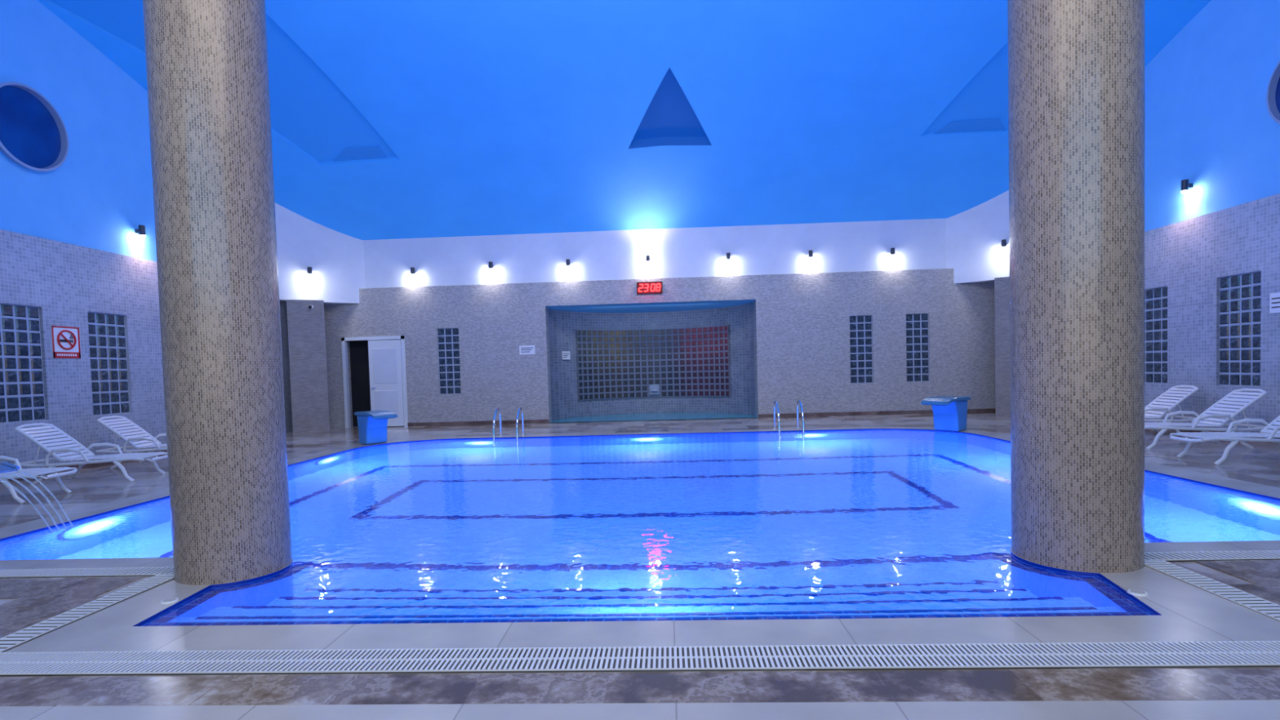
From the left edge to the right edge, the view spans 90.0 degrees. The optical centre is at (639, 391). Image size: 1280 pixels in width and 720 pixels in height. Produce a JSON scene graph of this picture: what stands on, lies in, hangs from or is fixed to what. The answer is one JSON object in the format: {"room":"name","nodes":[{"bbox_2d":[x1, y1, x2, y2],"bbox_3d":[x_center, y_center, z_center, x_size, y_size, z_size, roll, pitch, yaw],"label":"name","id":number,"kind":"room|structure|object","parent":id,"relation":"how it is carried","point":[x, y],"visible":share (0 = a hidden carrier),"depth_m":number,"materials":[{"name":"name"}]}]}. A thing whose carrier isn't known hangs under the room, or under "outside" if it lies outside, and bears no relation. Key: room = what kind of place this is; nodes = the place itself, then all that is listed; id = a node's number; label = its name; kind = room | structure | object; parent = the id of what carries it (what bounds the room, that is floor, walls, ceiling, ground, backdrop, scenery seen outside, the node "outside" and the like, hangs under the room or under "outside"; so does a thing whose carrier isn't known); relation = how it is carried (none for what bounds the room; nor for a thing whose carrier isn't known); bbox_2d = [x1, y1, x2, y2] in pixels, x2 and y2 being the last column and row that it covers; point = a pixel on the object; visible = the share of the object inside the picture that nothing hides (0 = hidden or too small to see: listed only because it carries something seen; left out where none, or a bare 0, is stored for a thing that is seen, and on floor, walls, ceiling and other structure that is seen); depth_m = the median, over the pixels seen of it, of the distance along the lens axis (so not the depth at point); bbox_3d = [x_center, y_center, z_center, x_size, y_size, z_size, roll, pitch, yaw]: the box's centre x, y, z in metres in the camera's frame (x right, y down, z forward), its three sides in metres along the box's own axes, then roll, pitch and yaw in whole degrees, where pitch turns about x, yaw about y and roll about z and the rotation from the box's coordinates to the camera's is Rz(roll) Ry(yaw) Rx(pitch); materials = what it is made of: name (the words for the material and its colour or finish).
{"room":"indoor swimming pool","nodes":[
{"label":"indoor swimming pool","id":0,"kind":"room"},
{"bbox_2d":[0,0,156,262],"bbox_3d":[-9.967,-5.553,7.629,0.320,6.500,20.800,-2,2,2],"label":"wall","id":1,"kind":"structure","parent":0,"point":[101,193],"depth_m":11.00,"materials":[{"name":"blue paint"}]},
{"bbox_2d":[0,81,68,171],"bbox_3d":[-9.609,-4.143,10.038,0.110,1.300,1.300,-2,2,2],"label":"window","id":2,"kind":"structure","parent":1,"relation":"in","point":[33,135],"depth_m":10.12,"materials":[{"name":"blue glass"}]},
{"bbox_2d":[134,225,146,238],"bbox_3d":[-9.458,-3.035,12.117,0.172,0.225,0.104,-2,2,2],"label":"wall lamp","id":3,"kind":"object","parent":1,"relation":"attached to","point":[141,230],"visible":1,"depth_m":12.09,"materials":[{"name":"grey metal"}]},
{"bbox_2d":[0,229,293,468],"bbox_3d":[-9.748,-0.475,7.510,0.300,3.750,20.200,-2,2,2],"label":"wall","id":4,"kind":"structure","parent":0,"point":[67,282],"depth_m":10.87,"materials":[{"name":"tile"}]},
{"bbox_2d":[0,302,45,423],"bbox_3d":[-9.570,-0.438,9.807,0.092,1.800,0.800,-2,2,2],"label":"window","id":5,"kind":"structure","parent":4,"relation":"in","point":[22,399],"depth_m":9.85,"materials":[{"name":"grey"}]},
{"bbox_2d":[50,325,80,358],"bbox_3d":[-9.455,-0.819,10.555,0.036,0.520,0.480,-2,2,2],"label":"prohibition sign","id":6,"kind":"object","parent":4,"relation":"attached to","point":[65,340],"visible":1,"depth_m":10.54,"materials":[{"name":"white plastic"}]},
{"bbox_2d":[7,449,167,479],"bbox_3d":[-9.562,1.370,6.870,0.030,0.100,18.800,-2,2,2],"label":"baseboard","id":7,"kind":"structure","parent":4,"relation":"attached to","point":[165,451],"depth_m":10.90,"materials":[{"name":"tile"}]},
{"bbox_2d":[87,311,129,415],"bbox_3d":[-9.502,-0.497,11.404,0.092,1.800,0.800,-2,2,2],"label":"window","id":8,"kind":"structure","parent":4,"relation":"in","point":[107,337],"depth_m":11.40,"materials":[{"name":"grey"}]},
{"bbox_2d":[286,299,329,433],"bbox_3d":[-8.604,-0.656,16.619,0.840,3.390,0.600,-3,2,-26],"label":"wall","id":9,"kind":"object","parent":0,"point":[306,326],"visible":1,"depth_m":16.34,"materials":[{"name":"tile"}]},
{"bbox_2d":[275,202,364,304],"bbox_3d":[-8.493,-4.265,16.519,1.780,3.800,1.980,-2,2,2],"label":"wall","id":10,"kind":"structure","parent":0,"point":[335,259],"depth_m":16.84,"materials":[{"name":"white paint"}]},
{"bbox_2d":[306,266,311,275],"bbox_3d":[-8.596,-3.127,16.640,0.172,0.225,0.104,0,3,44],"label":"wall lamp","id":11,"kind":"object","parent":10,"relation":"attached to","point":[309,268],"visible":1,"depth_m":16.58,"materials":[{"name":"grey metal"}]},
{"bbox_2d":[37,0,1211,239],"bbox_3d":[-0.226,-6.826,6.996,20.100,5.745,20.661,-2,2,2],"label":"ceiling","id":12,"kind":"structure","parent":0,"point":[498,117],"depth_m":13.73,"materials":[{"name":"blue paint"}]},
{"bbox_2d":[42,0,399,164],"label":"ceiling recess","id":13,"kind":"structure","parent":12,"relation":"attached to","point":[308,111],"depth_m":13.07,"materials":[{"name":"blue paint"}]},
{"bbox_2d":[332,145,387,161],"bbox_3d":[-6.571,-5.501,14.795,1.333,0.226,0.380,-2,2,0],"label":"trim","id":14,"kind":"structure","parent":12,"relation":"attached to","point":[366,152],"depth_m":14.81,"materials":[{"name":"blue paint"}]},
{"bbox_2d":[628,67,711,148],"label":"window","id":15,"kind":"structure","parent":12,"relation":"attached to","point":[669,118],"depth_m":14.55,"materials":[{"name":"blue glass"}]},
{"bbox_2d":[920,43,1008,136],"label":"window","id":16,"kind":"structure","parent":12,"relation":"attached to","point":[985,96],"depth_m":13.46,"materials":[{"name":"blue glass"}]},
{"bbox_2d":[933,118,1005,133],"bbox_3d":[7.330,-5.854,14.107,1.556,0.188,0.368,-1,2,7],"label":"trim","id":17,"kind":"structure","parent":12,"relation":"attached to","point":[990,124],"depth_m":14.12,"materials":[{"name":"blue paint"}]},
{"bbox_2d":[0,412,1279,676],"bbox_3d":[-0.007,1.142,7.179,19.100,0.001,20.250,-2,2,2],"label":"floor","id":18,"kind":"structure","parent":0,"point":[100,484],"depth_m":9.64,"materials":[{"name":"tile"}]},
{"bbox_2d":[0,462,19,473],"bbox_3d":[-6.560,1.036,6.278,0.595,0.636,0.480,-2,2,2],"label":"fountain","id":19,"kind":"object","parent":18,"relation":"on","point":[5,467],"visible":1,"depth_m":6.41,"materials":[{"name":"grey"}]},
{"bbox_2d":[0,455,77,503],"bbox_3d":[-8.124,0.928,7.944,1.873,0.871,0.722,-2,2,0],"label":"sun lounger","id":20,"kind":"object","parent":18,"relation":"on","point":[34,472],"visible":0.77,"depth_m":7.93,"materials":[{"name":"white plastic"}]},
{"bbox_2d":[0,595,103,638],"bbox_3d":[-3.802,1.372,3.819,0.600,0.015,0.800,-2,2,2],"label":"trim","id":21,"kind":"structure","parent":18,"relation":"on","point":[19,614],"depth_m":3.98,"materials":[{"name":"brown stone"}]},
{"bbox_2d":[0,576,145,599],"bbox_3d":[-5.974,1.408,4.509,4.800,0.016,0.430,-2,2,2],"label":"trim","id":22,"kind":"structure","parent":18,"relation":"on","point":[45,587],"depth_m":4.43,"materials":[{"name":"brown stone"}]},
{"bbox_2d":[0,574,173,652],"bbox_3d":[-3.415,1.343,3.983,0.180,0.012,1.259,-2,2,2],"label":"drain grate","id":23,"kind":"object","parent":18,"relation":"on","point":[9,642],"visible":0.98,"depth_m":3.88,"materials":[{"name":"grey plastic"}]},
{"bbox_2d":[0,566,173,577],"bbox_3d":[-5.632,1.375,4.804,4.660,0.012,0.170,-2,2,2],"label":"drain grate","id":24,"kind":"object","parent":18,"relation":"on","point":[114,571],"visible":0.89,"depth_m":4.72,"materials":[{"name":"grey plastic"}]},
{"bbox_2d":[13,422,167,484],"bbox_3d":[-7.982,0.872,9.389,1.873,0.871,0.722,-2,2,-2],"label":"sun lounger","id":25,"kind":"object","parent":18,"relation":"on","point":[86,455],"visible":0.92,"depth_m":9.27,"materials":[{"name":"white plastic"}]},
{"bbox_2d":[95,415,167,468],"bbox_3d":[-8.098,0.820,10.894,1.873,0.871,0.722,-2,2,-2],"label":"sun lounger","id":26,"kind":"object","parent":18,"relation":"on","point":[155,445],"visible":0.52,"depth_m":10.74,"materials":[{"name":"white plastic"}]},
{"bbox_2d":[0,699,1279,719],"bbox_3d":[-0.079,1.335,1.968,8.000,0.014,1.423,-2,2,2],"label":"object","id":27,"kind":"structure","parent":18,"relation":"on","point":[1229,709],"depth_m":2.60,"materials":[{"name":"beige tile"}]},
{"bbox_2d":[0,666,1279,706],"bbox_3d":[-0.043,1.303,2.814,8.000,0.015,0.272,-2,2,2],"label":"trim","id":28,"kind":"structure","parent":18,"relation":"on","point":[1160,683],"depth_m":2.80,"materials":[{"name":"brown stone"}]},
{"bbox_2d":[0,640,1279,675],"bbox_3d":[-0.042,1.281,3.078,7.000,0.012,0.236,-2,2,2],"label":"drain grate","id":29,"kind":"object","parent":18,"relation":"on","point":[1228,653],"visible":1,"depth_m":3.06,"materials":[{"name":"grey plastic"}]},
{"bbox_2d":[0,426,1279,652],"bbox_3d":[0.206,1.076,8.647,12.800,0.001,10.897,-2,2,2],"label":"pool deck","id":30,"kind":"structure","parent":18,"relation":"on","point":[1190,613],"depth_m":3.44,"materials":[{"name":"beige tile"}]},
{"bbox_2d":[160,597,178,604],"bbox_3d":[-2.991,1.325,4.069,0.100,0.013,0.100,-2,2,2],"label":"lid","id":31,"kind":"object","parent":30,"relation":"on","point":[171,600],"visible":1,"depth_m":4.05,"materials":[{"name":"white plastic"}]},
{"bbox_2d":[142,0,292,585],"bbox_3d":[-3.129,-3.380,4.574,0.736,9.384,0.736,-2,2,2],"label":"column","id":32,"kind":"structure","parent":30,"relation":"on","point":[207,65],"depth_m":4.38,"materials":[{"name":"tile"}]},
{"bbox_2d":[354,410,397,444],"bbox_3d":[-5.425,0.730,13.167,0.772,0.668,0.520,0,3,37],"label":"starting block","id":33,"kind":"object","parent":30,"relation":"on","point":[372,424],"visible":1,"depth_m":13.08,"materials":[{"name":"plastic"}]},
{"bbox_2d":[492,406,525,439],"bbox_3d":[-2.843,1.205,13.914,0.600,1.744,0.690,-2,2,2],"label":"pool ladder","id":34,"kind":"object","parent":30,"relation":"on","point":[520,407],"visible":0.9,"depth_m":13.88,"materials":[{"name":"silver metal"}]},
{"bbox_2d":[772,400,804,432],"bbox_3d":[3.180,1.046,13.651,0.600,1.744,0.690,-2,2,2],"label":"pool ladder","id":35,"kind":"object","parent":30,"relation":"on","point":[798,402],"visible":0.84,"depth_m":13.58,"materials":[{"name":"silver metal"}]},
{"bbox_2d":[920,395,970,431],"bbox_3d":[6.030,0.429,12.617,0.772,0.668,0.580,-3,2,-32],"label":"starting block","id":36,"kind":"object","parent":30,"relation":"on","point":[949,412],"visible":1,"depth_m":12.50,"materials":[{"name":"plastic"}]},
{"bbox_2d":[1007,0,1144,573],"bbox_3d":[2.919,-3.531,4.321,0.770,9.366,0.770,-2,2,2],"label":"column","id":37,"kind":"structure","parent":30,"relation":"on","point":[1076,68],"depth_m":4.11,"materials":[{"name":"tile"}]},
{"bbox_2d":[1127,589,1148,596],"bbox_3d":[2.911,1.172,3.744,0.100,0.013,0.100,-2,2,2],"label":"lid","id":38,"kind":"object","parent":30,"relation":"on","point":[1134,592],"visible":1,"depth_m":3.73,"materials":[{"name":"white plastic"}]},
{"bbox_2d":[1144,385,1199,436],"bbox_3d":[8.591,0.343,11.166,1.873,0.871,0.722,-1,2,5],"label":"sun lounger","id":39,"kind":"object","parent":18,"relation":"on","point":[1153,417],"visible":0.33,"depth_m":10.99,"materials":[{"name":"white plastic"}]},
{"bbox_2d":[1144,388,1267,449],"bbox_3d":[8.278,0.406,9.679,1.873,0.871,0.722,-1,2,7],"label":"sun lounger","id":40,"kind":"object","parent":18,"relation":"on","point":[1198,423],"visible":0.72,"depth_m":9.47,"materials":[{"name":"white plastic"}]},
{"bbox_2d":[1144,560,1279,621],"bbox_3d":[3.406,1.163,3.685,0.180,0.012,1.259,-2,2,2],"label":"drain grate","id":41,"kind":"object","parent":18,"relation":"on","point":[1260,605],"visible":0.93,"depth_m":3.77,"materials":[{"name":"grey plastic"}]},
{"bbox_2d":[1144,550,1279,560],"bbox_3d":[5.694,1.076,4.310,4.660,0.012,0.170,-2,2,2],"label":"drain grate","id":42,"kind":"object","parent":18,"relation":"on","point":[1259,554],"visible":0.87,"depth_m":4.37,"materials":[{"name":"grey plastic"}]},
{"bbox_2d":[1168,415,1279,465],"bbox_3d":[7.966,0.467,8.242,1.873,0.871,0.722,-1,2,5],"label":"sun lounger","id":43,"kind":"object","parent":18,"relation":"on","point":[1273,431],"visible":0.99,"depth_m":8.24,"materials":[{"name":"white plastic"}]},
{"bbox_2d":[1194,560,1279,586],"bbox_3d":[6.059,1.091,3.944,4.700,0.016,0.510,-2,2,2],"label":"floor","id":44,"kind":"structure","parent":18,"relation":"on","point":[1265,573],"depth_m":4.10,"materials":[{"name":"brown tile"}]},
{"bbox_2d":[1227,583,1279,604],"bbox_3d":[3.786,1.173,3.438,0.600,0.016,0.800,-2,2,2],"label":"floor","id":45,"kind":"structure","parent":18,"relation":"on","point":[1272,594],"depth_m":3.73,"materials":[{"name":"brown stone"}]},
{"bbox_2d":[363,217,946,288],"bbox_3d":[0.282,-4.613,17.283,19.900,3.250,0.320,-2,2,2],"label":"wall","id":46,"kind":"structure","parent":0,"point":[917,244],"depth_m":17.15,"materials":[{"name":"white paint"}]},
{"bbox_2d":[410,266,415,275],"bbox_3d":[-6.154,-3.256,17.362,0.104,0.225,0.172,-2,2,2],"label":"wall lamp","id":47,"kind":"object","parent":46,"relation":"attached to","point":[412,269],"visible":1,"depth_m":17.29,"materials":[{"name":"grey metal"}]},
{"bbox_2d":[488,262,493,270],"bbox_3d":[-4.016,-3.389,17.266,0.104,0.225,0.172,-2,2,2],"label":"wall lamp","id":48,"kind":"object","parent":46,"relation":"attached to","point":[491,264],"visible":1,"depth_m":17.19,"materials":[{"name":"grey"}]},
{"bbox_2d":[565,259,569,267],"bbox_3d":[-1.923,-3.436,17.175,0.104,0.225,0.172,-2,2,2],"label":"wall lamp","id":49,"kind":"object","parent":46,"relation":"attached to","point":[567,261],"visible":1,"depth_m":17.10,"materials":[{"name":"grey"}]},
{"bbox_2d":[645,253,649,263],"bbox_3d":[0.211,-3.559,17.079,0.104,0.250,0.172,-2,2,2],"label":"wall lamp","id":50,"kind":"object","parent":46,"relation":"attached to","point":[647,255],"visible":1,"depth_m":17.00,"materials":[{"name":"grey metal"}]},
{"bbox_2d":[726,253,730,262],"bbox_3d":[2.344,-3.570,16.988,0.104,0.225,0.172,-2,2,2],"label":"wall lamp","id":51,"kind":"object","parent":46,"relation":"attached to","point":[728,255],"visible":1,"depth_m":16.92,"materials":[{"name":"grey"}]},
{"bbox_2d":[808,250,813,259],"bbox_3d":[4.496,-3.614,16.895,0.104,0.225,0.172,-2,2,2],"label":"wall lamp","id":52,"kind":"object","parent":46,"relation":"attached to","point":[810,252],"visible":1,"depth_m":16.82,"materials":[{"name":"grey metal"}]},
{"bbox_2d":[890,248,894,257],"bbox_3d":[6.625,-3.657,16.802,0.104,0.225,0.172,-2,2,2],"label":"wall lamp","id":53,"kind":"object","parent":46,"relation":"attached to","point":[892,250],"visible":1,"depth_m":16.72,"materials":[{"name":"grey metal"}]},
{"bbox_2d":[324,268,995,428],"bbox_3d":[0.378,-1.141,17.379,19.100,3.800,0.420,-2,2,2],"label":"wall","id":54,"kind":"structure","parent":0,"point":[802,321],"depth_m":17.05,"materials":[{"name":"tile"}]},
{"bbox_2d":[341,335,408,427],"bbox_3d":[-7.252,-0.275,17.617,1.741,2.480,0.500,-2,2,2],"label":"door","id":55,"kind":"structure","parent":54,"relation":"in","point":[377,363],"depth_m":17.46,"materials":[{"name":"white wood"}]},
{"bbox_2d":[437,328,461,394],"bbox_3d":[-5.201,-0.839,17.492,0.600,1.800,0.092,-2,2,2],"label":"window","id":56,"kind":"structure","parent":54,"relation":"in","point":[447,338],"depth_m":17.45,"materials":[{"name":"blue"}]},
{"bbox_2d":[407,419,549,426],"bbox_3d":[-4.410,0.843,17.432,3.893,0.100,0.030,-2,2,2],"label":"baseboard","id":57,"kind":"structure","parent":54,"relation":"attached to","point":[526,421],"depth_m":17.42,"materials":[{"name":"tile"}]},
{"bbox_2d":[519,345,534,354],"bbox_3d":[-3.052,-1.136,17.308,0.420,0.240,0.015,-2,2,2],"label":"notice sign","id":58,"kind":"object","parent":54,"relation":"attached to","point":[523,349],"visible":1,"depth_m":17.30,"materials":[{"name":"white"}]},
{"bbox_2d":[636,281,662,294],"bbox_3d":[0.255,-2.779,17.072,0.680,0.320,0.081,-2,2,2],"label":"digital clock","id":59,"kind":"object","parent":54,"relation":"attached to","point":[642,287],"visible":1,"depth_m":17.04,"materials":[{"name":"red"}]},
{"bbox_2d":[547,301,756,421],"bbox_3d":[0.377,-0.861,18.782,5.640,3.180,2.400,-2,2,2],"label":"wall niche","id":60,"kind":"object","parent":54,"relation":"in","point":[563,326],"visible":0.62,"depth_m":18.97,"materials":[{"name":"tile"}]},
{"bbox_2d":[561,351,570,359],"bbox_3d":[-2.148,-1.066,18.641,0.015,0.240,0.300,0,3,43],"label":"notice sign","id":61,"kind":"object","parent":60,"relation":"attached to","point":[566,354],"visible":1,"depth_m":18.63,"materials":[{"name":"white paper"}]},
{"bbox_2d":[545,299,755,312],"bbox_3d":[0.324,-2.432,18.525,5.640,0.001,2.800,-2,2,2],"label":"ceiling","id":62,"kind":"structure","parent":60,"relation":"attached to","point":[671,306],"depth_m":18.15,"materials":[{"name":"paint"}]},
{"bbox_2d":[576,324,729,400],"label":"window","id":63,"kind":"structure","parent":60,"relation":"attached to","point":[689,362],"depth_m":19.70,"materials":[{"name":"blue"}]},
{"bbox_2d":[649,384,659,395],"bbox_3d":[0.445,-0.072,19.875,0.300,0.320,0.230,-2,2,2],"label":"spout","id":64,"kind":"object","parent":63,"relation":"attached to","point":[654,388],"visible":1,"depth_m":19.88,"materials":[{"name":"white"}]},
{"bbox_2d":[549,412,757,422],"bbox_3d":[0.412,0.702,18.649,5.640,0.001,2.780,-2,2,2],"label":"ledge","id":65,"kind":"object","parent":60,"relation":"attached to","point":[662,415],"visible":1,"depth_m":18.30,"materials":[{"name":"tile"}]},
{"bbox_2d":[849,315,872,383],"bbox_3d":[5.867,-1.131,17.009,0.600,1.800,0.092,-2,2,2],"label":"window","id":66,"kind":"structure","parent":54,"relation":"in","point":[860,326],"depth_m":16.98,"materials":[{"name":"blue"}]},
{"bbox_2d":[758,408,995,417],"bbox_3d":[6.562,0.553,16.953,6.800,0.100,0.030,-2,2,2],"label":"baseboard","id":67,"kind":"structure","parent":54,"relation":"attached to","point":[985,410],"depth_m":16.97,"materials":[{"name":"tile"}]},
{"bbox_2d":[906,313,928,382],"bbox_3d":[7.332,-1.170,16.945,0.600,1.800,0.092,-2,2,2],"label":"window","id":68,"kind":"structure","parent":54,"relation":"in","point":[917,324],"depth_m":16.91,"materials":[{"name":"blue"}]},
{"bbox_2d":[946,190,1008,283],"bbox_3d":[8.918,-4.725,15.759,1.872,3.800,1.980,-2,2,2],"label":"wall","id":69,"kind":"structure","parent":0,"point":[975,235],"depth_m":16.37,"materials":[{"name":"white paint"}]},
{"bbox_2d":[1001,239,1006,248],"bbox_3d":[9.057,-3.668,15.913,0.172,0.225,0.104,-3,3,-41],"label":"wall lamp","id":70,"kind":"object","parent":69,"relation":"attached to","point":[1003,241],"visible":1,"depth_m":15.86,"materials":[{"name":"grey metal"}]},
{"bbox_2d":[994,276,1010,415],"bbox_3d":[9.273,-1.129,15.838,0.840,3.390,0.600,0,2,30],"label":"pier","id":71,"kind":"object","parent":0,"point":[1002,285],"visible":0.36,"depth_m":15.71,"materials":[{"name":"tile"}]},
{"bbox_2d":[1144,0,1279,231],"bbox_3d":[9.588,-6.070,6.776,0.320,6.500,20.800,-2,2,2],"label":"wall","id":72,"kind":"structure","parent":0,"point":[1209,124],"depth_m":10.76,"materials":[{"name":"blue paint"}]},
{"bbox_2d":[1181,179,1192,193],"bbox_3d":[9.601,-3.607,11.235,0.172,0.225,0.104,-2,2,2],"label":"wall lamp","id":73,"kind":"object","parent":72,"relation":"attached to","point":[1185,185],"visible":1,"depth_m":11.21,"materials":[{"name":"grey metal"}]},
{"bbox_2d":[1266,61,1279,124],"bbox_3d":[9.517,-4.432,9.097,0.110,1.220,1.220,-2,2,2],"label":"window","id":74,"kind":"structure","parent":72,"relation":"in","point":[1273,95],"depth_m":9.62,"materials":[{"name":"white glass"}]},
{"bbox_2d":[1144,193,1279,433],"bbox_3d":[9.627,-0.987,6.664,0.300,3.750,20.200,-2,2,2],"label":"wall","id":75,"kind":"structure","parent":0,"point":[1189,257],"depth_m":10.83,"materials":[{"name":"tile"}]},
{"bbox_2d":[1144,286,1167,383],"bbox_3d":[9.789,-1.065,12.163,0.092,1.800,0.800,-2,2,2],"label":"window","id":76,"kind":"structure","parent":75,"relation":"in","point":[1155,299],"depth_m":12.08,"materials":[{"name":"blue"}]},
{"bbox_2d":[1144,422,1279,443],"bbox_3d":[9.483,0.867,6.038,0.030,0.100,18.800,-2,2,2],"label":"baseboard","id":77,"kind":"structure","parent":75,"relation":"attached to","point":[1184,431],"depth_m":11.13,"materials":[{"name":"tile"}]},
{"bbox_2d":[1219,271,1261,386],"bbox_3d":[9.710,-0.996,10.316,0.092,1.800,0.800,-2,2,2],"label":"window","id":78,"kind":"structure","parent":75,"relation":"in","point":[1240,295],"depth_m":10.32,"materials":[{"name":"blue"}]},
{"bbox_2d":[1269,292,1279,313],"bbox_3d":[9.588,-1.343,9.596,0.015,0.300,0.300,-2,2,2],"label":"notice sign","id":79,"kind":"object","parent":75,"relation":"attached to","point":[1274,300],"visible":1,"depth_m":9.66,"materials":[{"name":"white"}]},
{"bbox_3d":[0.225,1.849,8.618,11.900,1.470,10.110,-2,2,2],"label":"wall","id":80,"kind":"structure","parent":0,"visible":0},
{"bbox_2d":[0,429,1279,626],"bbox_3d":[0.204,1.099,8.591,11.896,0.001,10.106,-2,2,2],"label":"pool water","id":81,"kind":"object","parent":80,"relation":"in","point":[870,523],"visible":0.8,"depth_m":5.51,"materials":[{"name":"blue liquid"}]},
{"bbox_2d":[0,471,73,532],"bbox_3d":[-5.945,1.074,6.253,0.592,0.572,0.317,-2,2,2],"label":"water jets","id":82,"kind":"object","parent":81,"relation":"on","point":[21,472],"visible":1,"depth_m":6.23,"materials":[{"name":"silver"}]},
{"bbox_2d":[0,428,1279,626],"bbox_3d":[0.204,1.097,8.591,11.900,0.036,10.110,-2,2,2],"label":"trim","id":83,"kind":"structure","parent":80,"relation":"attached to","point":[1100,575],"depth_m":6.29,"materials":[{"name":"blue tile"}]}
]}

